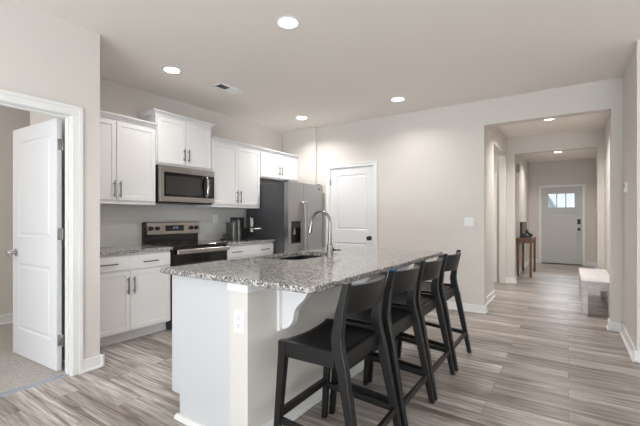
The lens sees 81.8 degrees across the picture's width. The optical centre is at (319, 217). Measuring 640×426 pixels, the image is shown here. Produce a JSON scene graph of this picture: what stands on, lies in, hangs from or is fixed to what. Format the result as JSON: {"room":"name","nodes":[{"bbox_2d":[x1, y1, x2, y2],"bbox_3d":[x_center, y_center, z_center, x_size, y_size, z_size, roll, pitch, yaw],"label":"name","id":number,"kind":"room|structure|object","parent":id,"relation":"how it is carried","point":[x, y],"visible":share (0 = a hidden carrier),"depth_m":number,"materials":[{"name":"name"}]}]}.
{"room":"kitchen","nodes":[
{"label":"kitchen","id":0,"kind":"room"},
{"bbox_2d":[0,105,29,314],"bbox_3d":[-4.560,-0.144,3.004,0.120,2.740,3.900,0,0,34],"label":"wall","id":1,"kind":"structure","parent":0,"point":[11,119],"depth_m":4.29,"materials":[{"name":"white paint"}]},
{"bbox_2d":[0,323,64,392],"bbox_3d":[-3.666,1.224,2.355,2.188,0.013,3.820,0,0,34],"label":"floor","id":2,"kind":"structure","parent":0,"point":[16,370],"depth_m":2.99,"materials":[{"name":"beige carpet"}]},
{"bbox_2d":[30,111,64,348],"bbox_3d":[-2.352,-0.144,3.340,0.990,2.740,0.120,0,0,34],"label":"wall","id":3,"kind":"structure","parent":0,"point":[35,118],"depth_m":3.16,"materials":[{"name":"white paint"}]},
{"bbox_2d":[6,118,63,370],"bbox_3d":[-2.409,0.211,3.143,0.851,2.005,0.183,0,0,31],"label":"door","id":4,"kind":"structure","parent":3,"relation":"in","point":[38,232],"depth_m":3.09,"materials":[{"name":"white paint"}]},
{"bbox_2d":[0,0,99,359],"bbox_3d":[-3.279,-0.144,0.947,0.100,2.740,5.115,0,0,34],"label":"wall","id":5,"kind":"structure","parent":0,"point":[43,55],"depth_m":2.86,"materials":[{"name":"white paint"}]},
{"bbox_2d":[0,89,82,375],"bbox_3d":[-2.201,0.178,2.531,0.126,2.096,1.008,0,0,34],"label":"trim","id":6,"kind":"structure","parent":5,"relation":"attached to","point":[73,115],"depth_m":2.88,"materials":[{"name":"white paint"}]},
{"bbox_2d":[0,313,104,373],"bbox_3d":[-4.013,1.171,1.717,2.230,0.110,5.174,0,0,34],"label":"baseboard","id":7,"kind":"structure","parent":5,"relation":"attached to","point":[89,364],"depth_m":3.03,"materials":[{"name":"white paint"}]},
{"bbox_2d":[100,78,282,246],"bbox_3d":[-1.621,-0.144,5.197,0.132,2.740,3.780,0,0,34],"label":"wall","id":8,"kind":"structure","parent":0,"point":[117,98],"depth_m":4.63,"materials":[{"name":"white paint"}]},
{"bbox_2d":[100,110,157,205],"bbox_3d":[-2.216,-0.602,3.866,0.365,0.916,0.902,0,0,34],"label":"upper cabinet","id":9,"kind":"object","parent":8,"relation":"attached to","point":[127,144],"visible":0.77,"depth_m":3.89,"materials":[{"name":"white paint"}]},
{"bbox_2d":[136,108,215,170],"bbox_3d":[-1.751,-0.915,4.569,0.377,0.610,0.868,0,0,34],"label":"upper cabinet","id":10,"kind":"object","parent":8,"relation":"attached to","point":[180,141],"visible":0.9,"depth_m":4.43,"materials":[{"name":"white paint"}]},
{"bbox_2d":[155,164,213,204],"bbox_3d":[-1.714,-0.387,4.546,0.460,0.430,0.764,0,0,34],"label":"microwave oven","id":11,"kind":"object","parent":10,"relation":"attached to","point":[174,185],"visible":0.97,"depth_m":4.39,"materials":[{"name":"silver metal"}]},
{"bbox_2d":[214,215,217,222],"bbox_3d":[-1.486,0.011,5.272,0.010,0.118,0.072,0,0,34],"label":"wall outlet","id":12,"kind":"object","parent":8,"relation":"attached to","point":[215,216],"visible":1,"depth_m":5.27,"materials":[{"name":"white plastic"}]},
{"bbox_2d":[196,136,261,208],"bbox_3d":[-1.274,-0.602,5.267,0.365,0.916,0.910,0,0,34],"label":"upper cabinet","id":13,"kind":"object","parent":8,"relation":"attached to","point":[235,165],"visible":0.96,"depth_m":5.15,"materials":[{"name":"white paint"}]},
{"bbox_2d":[259,148,298,182],"bbox_3d":[-0.763,-0.836,6.039,0.377,0.448,0.934,0,0,34],"label":"upper cabinet","id":14,"kind":"object","parent":8,"relation":"attached to","point":[275,166],"visible":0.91,"depth_m":5.91,"materials":[{"name":"white paint"}]},
{"bbox_2d":[0,263,639,425],"bbox_3d":[1.950,1.266,3.575,7.950,0.080,15.610,0,0,34],"label":"floor","id":15,"kind":"structure","parent":0,"point":[535,359],"depth_m":2.81,"materials":[{"name":"wood"}]},
{"bbox_2d":[0,373,68,396],"bbox_3d":[-2.214,1.220,2.539,0.063,0.011,0.852,0,0,34],"label":"threshold strip","id":16,"kind":"object","parent":15,"relation":"on","point":[50,379],"visible":1,"depth_m":2.70,"materials":[{"name":"silver metal"}]},
{"bbox_2d":[100,250,169,347],"bbox_3d":[-2.103,0.786,3.794,0.633,0.880,0.908,0,0,34],"label":"base cabinet","id":17,"kind":"object","parent":15,"relation":"on","point":[134,293],"visible":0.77,"depth_m":3.66,"materials":[{"name":"white paint"}]},
{"bbox_2d":[100,245,172,255],"bbox_3d":[-2.106,0.328,3.796,0.625,0.032,0.908,0,0,34],"label":"countertop","id":18,"kind":"structure","parent":17,"relation":"on","point":[111,250],"depth_m":3.78,"materials":[{"name":"grey stone"}]},
{"bbox_2d":[142,222,229,328],"bbox_3d":[-1.610,0.637,4.477,0.674,1.178,0.770,0,0,34],"label":"electric range","id":19,"kind":"object","parent":15,"relation":"on","point":[182,236],"visible":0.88,"depth_m":4.40,"materials":[{"name":"black metal"}]},
{"bbox_2d":[144,241,227,247],"bbox_3d":[-1.602,0.312,4.470,0.575,0.019,0.768,0,0,34],"label":"cooktop","id":20,"kind":"object","parent":19,"relation":"in","point":[175,244],"depth_m":4.39,"materials":[{"name":"black glass"}]},
{"bbox_2d":[227,242,272,259],"bbox_3d":[-1.163,0.786,5.193,0.633,0.880,0.912,0,0,34],"label":"base cabinet","id":21,"kind":"object","parent":15,"relation":"on","point":[265,248],"visible":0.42,"depth_m":5.00,"materials":[{"name":"white paint"}]},
{"bbox_2d":[206,239,274,244],"bbox_3d":[-1.165,0.328,5.196,0.625,0.032,0.914,0,0,34],"label":"countertop","id":22,"kind":"structure","parent":21,"relation":"on","point":[222,240],"depth_m":5.01,"materials":[{"name":"grey stone"}]},
{"bbox_2d":[220,217,260,240],"bbox_3d":[-1.175,0.151,5.202,0.558,0.321,0.421,0,0,22],"label":"coffee maker","id":23,"kind":"object","parent":22,"relation":"on","point":[237,229],"visible":0.98,"depth_m":5.10,"materials":[{"name":"grey metal"}]},
{"bbox_2d":[241,238,257,240],"bbox_3d":[-1.020,0.298,5.197,0.240,0.028,0.200,0,0,34],"label":"drip tray","id":24,"kind":"object","parent":23,"relation":"on","point":[243,239],"depth_m":5.12,"materials":[{"name":"black plastic"}]},
{"bbox_2d":[247,180,322,253],"bbox_3d":[-0.519,0.340,5.873,0.908,1.772,0.910,0,0,34],"label":"refrigerator","id":25,"kind":"object","parent":15,"relation":"on","point":[285,212],"visible":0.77,"depth_m":5.52,"materials":[{"name":"grey metal"}]},
{"bbox_2d":[172,265,408,425],"bbox_3d":[-0.027,0.785,2.885,0.959,0.882,2.012,0,0,34],"label":"kitchen island","id":26,"kind":"object","parent":15,"relation":"on","point":[222,376],"visible":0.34,"depth_m":2.12,"materials":[{"name":"grey"}]},
{"bbox_2d":[234,310,243,333],"bbox_3d":[-0.434,0.554,1.974,0.072,0.118,0.010,0,0,34],"label":"wall outlet","id":27,"kind":"object","parent":26,"relation":"attached to","point":[238,315],"visible":1,"depth_m":1.97,"materials":[{"name":"white plastic"}]},
{"bbox_2d":[160,246,442,292],"bbox_3d":[0.070,0.328,2.863,1.158,0.032,2.120,0,0,34],"label":"island countertop","id":28,"kind":"structure","parent":26,"relation":"on","point":[350,264],"depth_m":2.28,"materials":[{"name":"stone"}]},
{"bbox_2d":[280,255,321,259],"bbox_3d":[-0.151,0.449,3.089,0.400,0.210,0.680,0,0,34],"label":"sink","id":29,"kind":"object","parent":28,"relation":"in","point":[301,257],"visible":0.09,"depth_m":3.38,"materials":[{"name":"grey metal"}]},
{"bbox_2d":[308,210,340,256],"bbox_3d":[0.037,0.121,3.076,0.246,0.381,0.183,0,0,34],"label":"kitchen faucet","id":30,"kind":"object","parent":28,"relation":"on","point":[330,249],"visible":1,"depth_m":2.97,"materials":[{"name":"silver metal"}]},
{"bbox_2d":[274,271,401,425],"bbox_3d":[0.108,0.760,1.942,0.518,0.932,0.518,0,0,32],"label":"counter stool","id":31,"kind":"object","parent":15,"relation":"on","point":[336,342],"visible":1,"depth_m":1.85,"materials":[{"name":"black wood"}]},
{"bbox_2d":[329,261,434,425],"bbox_3d":[0.409,0.759,2.388,0.518,0.934,0.518,0,0,33],"label":"counter stool","id":32,"kind":"object","parent":15,"relation":"on","point":[395,319],"visible":0.73,"depth_m":2.29,"materials":[{"name":"black wood"}]},
{"bbox_2d":[368,255,455,400],"bbox_3d":[0.707,0.760,2.832,0.518,0.932,0.518,0,0,34],"label":"counter stool","id":33,"kind":"object","parent":15,"relation":"on","point":[430,270],"visible":0.65,"depth_m":2.75,"materials":[{"name":"black wood"}]},
{"bbox_2d":[397,250,471,371],"bbox_3d":[1.026,0.760,3.305,0.518,0.932,0.518,0,0,34],"label":"counter stool","id":34,"kind":"object","parent":15,"relation":"on","point":[450,262],"visible":0.52,"depth_m":3.21,"materials":[{"name":"black wood"}]},
{"bbox_2d":[516,236,535,277],"bbox_3d":[4.535,0.824,8.109,0.293,0.805,1.120,0,0,34],"label":"console table","id":35,"kind":"object","parent":15,"relation":"on","point":[529,241],"visible":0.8,"depth_m":7.71,"materials":[{"name":"brown wood"}]},
{"bbox_2d":[520,222,526,237],"bbox_3d":[4.360,0.253,7.933,0.121,0.334,0.088,0,0,34],"label":"block","id":36,"kind":"object","parent":35,"relation":"on","point":[523,225],"visible":0.87,"depth_m":7.90,"materials":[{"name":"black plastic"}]},
{"bbox_2d":[526,229,532,237],"bbox_3d":[4.401,0.329,7.771,0.142,0.183,0.130,0,0,34],"label":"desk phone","id":37,"kind":"object","parent":35,"relation":"on","point":[529,235],"visible":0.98,"depth_m":7.75,"materials":[{"name":"grey plastic"}]},
{"bbox_2d":[579,268,609,316],"bbox_3d":[3.872,1.010,5.206,0.348,0.432,1.440,0,0,34],"label":"bench","id":38,"kind":"object","parent":15,"relation":"on","point":[589,279],"visible":0.86,"depth_m":4.71,"materials":[{"name":"white wood"}]},
{"bbox_2d":[14,0,639,162],"bbox_3d":[1.452,-1.564,3.909,9.150,0.100,15.610,0,0,34],"label":"ceiling","id":39,"kind":"structure","parent":0,"point":[345,61],"depth_m":3.38,"materials":[{"name":"white paint"}]},
{"bbox_2d":[162,66,181,73],"bbox_3d":[-1.512,-1.510,3.775,0.186,0.009,0.186,0,0,34],"label":"recessed light","id":40,"kind":"object","parent":39,"relation":"in","point":[170,69],"visible":1,"depth_m":3.75,"materials":[{"name":"white paint"}]},
{"bbox_2d":[164,67,179,72],"bbox_3d":[-1.512,-1.510,3.775,0.150,0.005,0.150,0,0,34],"label":"diffuser","id":41,"kind":"object","parent":40,"relation":"attached to","point":[167,69],"depth_m":3.75,"materials":[{"name":"white plastic"}]},
{"bbox_2d":[212,83,242,93],"bbox_3d":[-1.077,-1.509,4.314,0.150,0.012,0.340,0,0,34],"label":"ceiling vent","id":42,"kind":"object","parent":39,"relation":"in","point":[221,86],"visible":1,"depth_m":4.30,"materials":[{"name":"white metal"}]},
{"bbox_2d":[276,16,299,28],"bbox_3d":[-0.247,-1.510,2.859,0.186,0.009,0.186,0,0,34],"label":"recessed light","id":43,"kind":"object","parent":39,"relation":"in","point":[287,22],"visible":1,"depth_m":2.85,"materials":[{"name":"white paint"}]},
{"bbox_2d":[278,18,297,27],"bbox_3d":[-0.247,-1.510,2.859,0.150,0.005,0.150,0,0,34],"label":"diffuser","id":44,"kind":"object","parent":43,"relation":"attached to","point":[282,22],"depth_m":2.85,"materials":[{"name":"white plastic"}]},
{"bbox_2d":[296,116,307,118],"bbox_3d":[-0.275,-1.510,5.570,0.186,0.009,0.186,0,0,34],"label":"recessed light","id":45,"kind":"object","parent":39,"relation":"in","point":[297,117],"visible":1,"depth_m":5.55,"materials":[{"name":"white paint"}]},
{"bbox_2d":[390,97,404,101],"bbox_3d":[0.991,-1.510,4.702,0.186,0.009,0.186,0,0,34],"label":"recessed light","id":46,"kind":"object","parent":39,"relation":"in","point":[395,99],"visible":1,"depth_m":4.70,"materials":[{"name":"white paint"}]},
{"bbox_2d":[392,98,403,100],"bbox_3d":[0.991,-1.510,4.702,0.150,0.005,0.150,0,0,34],"label":"diffuser","id":47,"kind":"object","parent":46,"relation":"attached to","point":[393,99],"depth_m":4.70,"materials":[{"name":"white plastic"}]},
{"bbox_2d":[283,77,622,322],"bbox_3d":[1.384,-0.144,5.278,4.790,2.740,0.195,0,0,34],"label":"wall","id":48,"kind":"structure","parent":0,"point":[431,163],"depth_m":4.99,"materials":[{"name":"white paint"}]},
{"bbox_2d":[330,165,372,247],"bbox_3d":[0.474,0.209,5.824,0.788,2.018,0.109,0,0,34],"label":"door","id":49,"kind":"structure","parent":48,"relation":"in","point":[351,187],"depth_m":5.83,"materials":[{"name":"white paint"}]},
{"bbox_2d":[326,160,376,247],"bbox_3d":[0.520,0.179,5.877,0.904,2.093,0.163,0,0,34],"label":"trim","id":50,"kind":"structure","parent":48,"relation":"attached to","point":[365,163],"depth_m":5.75,"materials":[{"name":"white paint"}]},
{"bbox_2d":[447,301,487,313],"bbox_3d":[1.531,1.176,5.196,1.516,0.100,0.166,0,0,34],"label":"baseboard","id":51,"kind":"structure","parent":48,"relation":"attached to","point":[473,308],"depth_m":4.82,"materials":[{"name":"white paint"}]},
{"bbox_2d":[464,217,473,226],"bbox_3d":[1.951,0.052,4.840,0.118,0.122,0.011,0,0,34],"label":"light switch","id":52,"kind":"object","parent":48,"relation":"attached to","point":[468,221],"visible":1,"depth_m":4.84,"materials":[{"name":"white plastic"}]},
{"bbox_2d":[486,126,506,296],"bbox_3d":[2.784,-0.144,5.990,0.120,2.740,2.550,0,0,34],"label":"wall","id":53,"kind":"structure","parent":0,"point":[496,141],"depth_m":5.77,"materials":[{"name":"white paint"}]},
{"bbox_2d":[486,278,507,304],"bbox_3d":[2.795,1.176,5.983,0.146,0.100,2.550,0,0,34],"label":"baseboard","id":54,"kind":"structure","parent":53,"relation":"attached to","point":[489,298],"depth_m":5.54,"materials":[{"name":"white paint"}]},
{"bbox_2d":[516,154,528,270],"bbox_3d":[4.675,-0.144,8.696,0.120,2.740,3.750,0,0,34],"label":"wall","id":55,"kind":"structure","parent":0,"point":[522,178],"depth_m":8.84,"materials":[{"name":"white paint"}]},
{"bbox_2d":[516,163,519,172],"bbox_3d":[4.227,-1.064,7.870,0.060,0.199,0.199,0,0,34],"label":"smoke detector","id":56,"kind":"object","parent":55,"relation":"attached to","point":[518,164],"visible":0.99,"depth_m":7.81,"materials":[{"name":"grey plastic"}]},
{"bbox_2d":[516,259,596,276],"bbox_3d":[5.347,1.177,8.244,1.507,0.110,3.762,0,0,34],"label":"baseboard","id":57,"kind":"structure","parent":55,"relation":"attached to","point":[526,263],"depth_m":9.40,"materials":[{"name":"white paint"}]},
{"bbox_2d":[494,128,603,281],"bbox_3d":[3.546,-0.144,7.105,3.160,2.740,0.150,0,0,34],"label":"wall","id":58,"kind":"structure","parent":0,"point":[589,138],"depth_m":6.68,"materials":[{"name":"white paint"}]},
{"bbox_2d":[494,172,497,281],"bbox_3d":[3.024,0.175,7.351,0.922,2.101,0.023,0,0,34],"label":"trim","id":59,"kind":"structure","parent":58,"relation":"attached to","point":[495,173],"depth_m":7.09,"materials":[{"name":"white paint"}]},
{"bbox_2d":[507,277,516,283],"bbox_3d":[4.144,1.177,6.688,1.580,0.110,0.187,0,0,34],"label":"baseboard","id":60,"kind":"structure","parent":58,"relation":"attached to","point":[510,280],"depth_m":6.96,"materials":[{"name":"white paint"}]},
{"bbox_2d":[529,158,595,265],"bbox_3d":[6.430,-0.144,9.866,1.730,2.740,0.150,0,0,34],"label":"wall","id":61,"kind":"structure","parent":0,"point":[583,171],"depth_m":9.70,"materials":[{"name":"white paint"}]},
{"bbox_2d":[541,186,582,264],"bbox_3d":[6.425,0.204,9.831,0.933,2.044,0.204,0,0,34],"label":"door","id":62,"kind":"structure","parent":61,"relation":"in","point":[562,227],"depth_m":9.79,"materials":[{"name":"grey paint"}]},
{"bbox_2d":[539,184,584,265],"bbox_3d":[6.436,0.175,9.848,1.030,2.101,0.173,0,0,34],"label":"trim","id":63,"kind":"structure","parent":61,"relation":"attached to","point":[572,185],"depth_m":9.93,"materials":[{"name":"white paint"}]},
{"bbox_2d":[596,158,596,262],"bbox_3d":[6.013,-0.144,7.797,0.115,2.740,3.750,0,0,34],"label":"wall","id":64,"kind":"structure","parent":0,"point":[596,158],"depth_m":9.26,"materials":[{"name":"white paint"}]},
{"bbox_2d":[604,115,609,273],"bbox_3d":[4.096,-0.144,5.109,0.100,2.740,2.550,0,0,34],"label":"wall","id":65,"kind":"structure","parent":0,"point":[607,126],"depth_m":5.69,"materials":[{"name":"white paint"}]},
{"bbox_2d":[623,40,639,350],"bbox_3d":[4.269,-0.144,2.691,3.115,2.740,0.990,0,0,34],"label":"wall","id":66,"kind":"structure","parent":0,"point":[631,77],"depth_m":3.42,"materials":[{"name":"white paint"}]},
{"bbox_2d":[606,318,639,362],"bbox_3d":[4.164,1.177,2.832,3.047,0.110,1.167,0,0,34],"label":"baseboard","id":67,"kind":"structure","parent":66,"relation":"attached to","point":[619,327],"depth_m":3.61,"materials":[{"name":"white paint"}]},
{"bbox_2d":[624,180,627,192],"bbox_3d":[3.048,-0.309,3.686,0.024,0.125,0.085,0,0,34],"label":"thermostat","id":68,"kind":"object","parent":66,"relation":"attached to","point":[626,182],"visible":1,"depth_m":3.66,"materials":[{"name":"white plastic"}]},
{"label":"outside","id":69,"kind":"structure","parent":0,"visible":0},
{"bbox_3d":[20.042,1.461,29.827,60.000,0.230,48.130,0,0,34],"label":"ground","id":70,"kind":"structure","parent":69,"visible":0},
{"bbox_2d":[548,195,555,207],"bbox_3d":[14.766,-2.139,28.089,5.900,6.970,9.300,0,0,34],"label":"neighbor house","id":71,"kind":"structure","parent":70,"relation":"on","point":[551,204],"depth_m":22.95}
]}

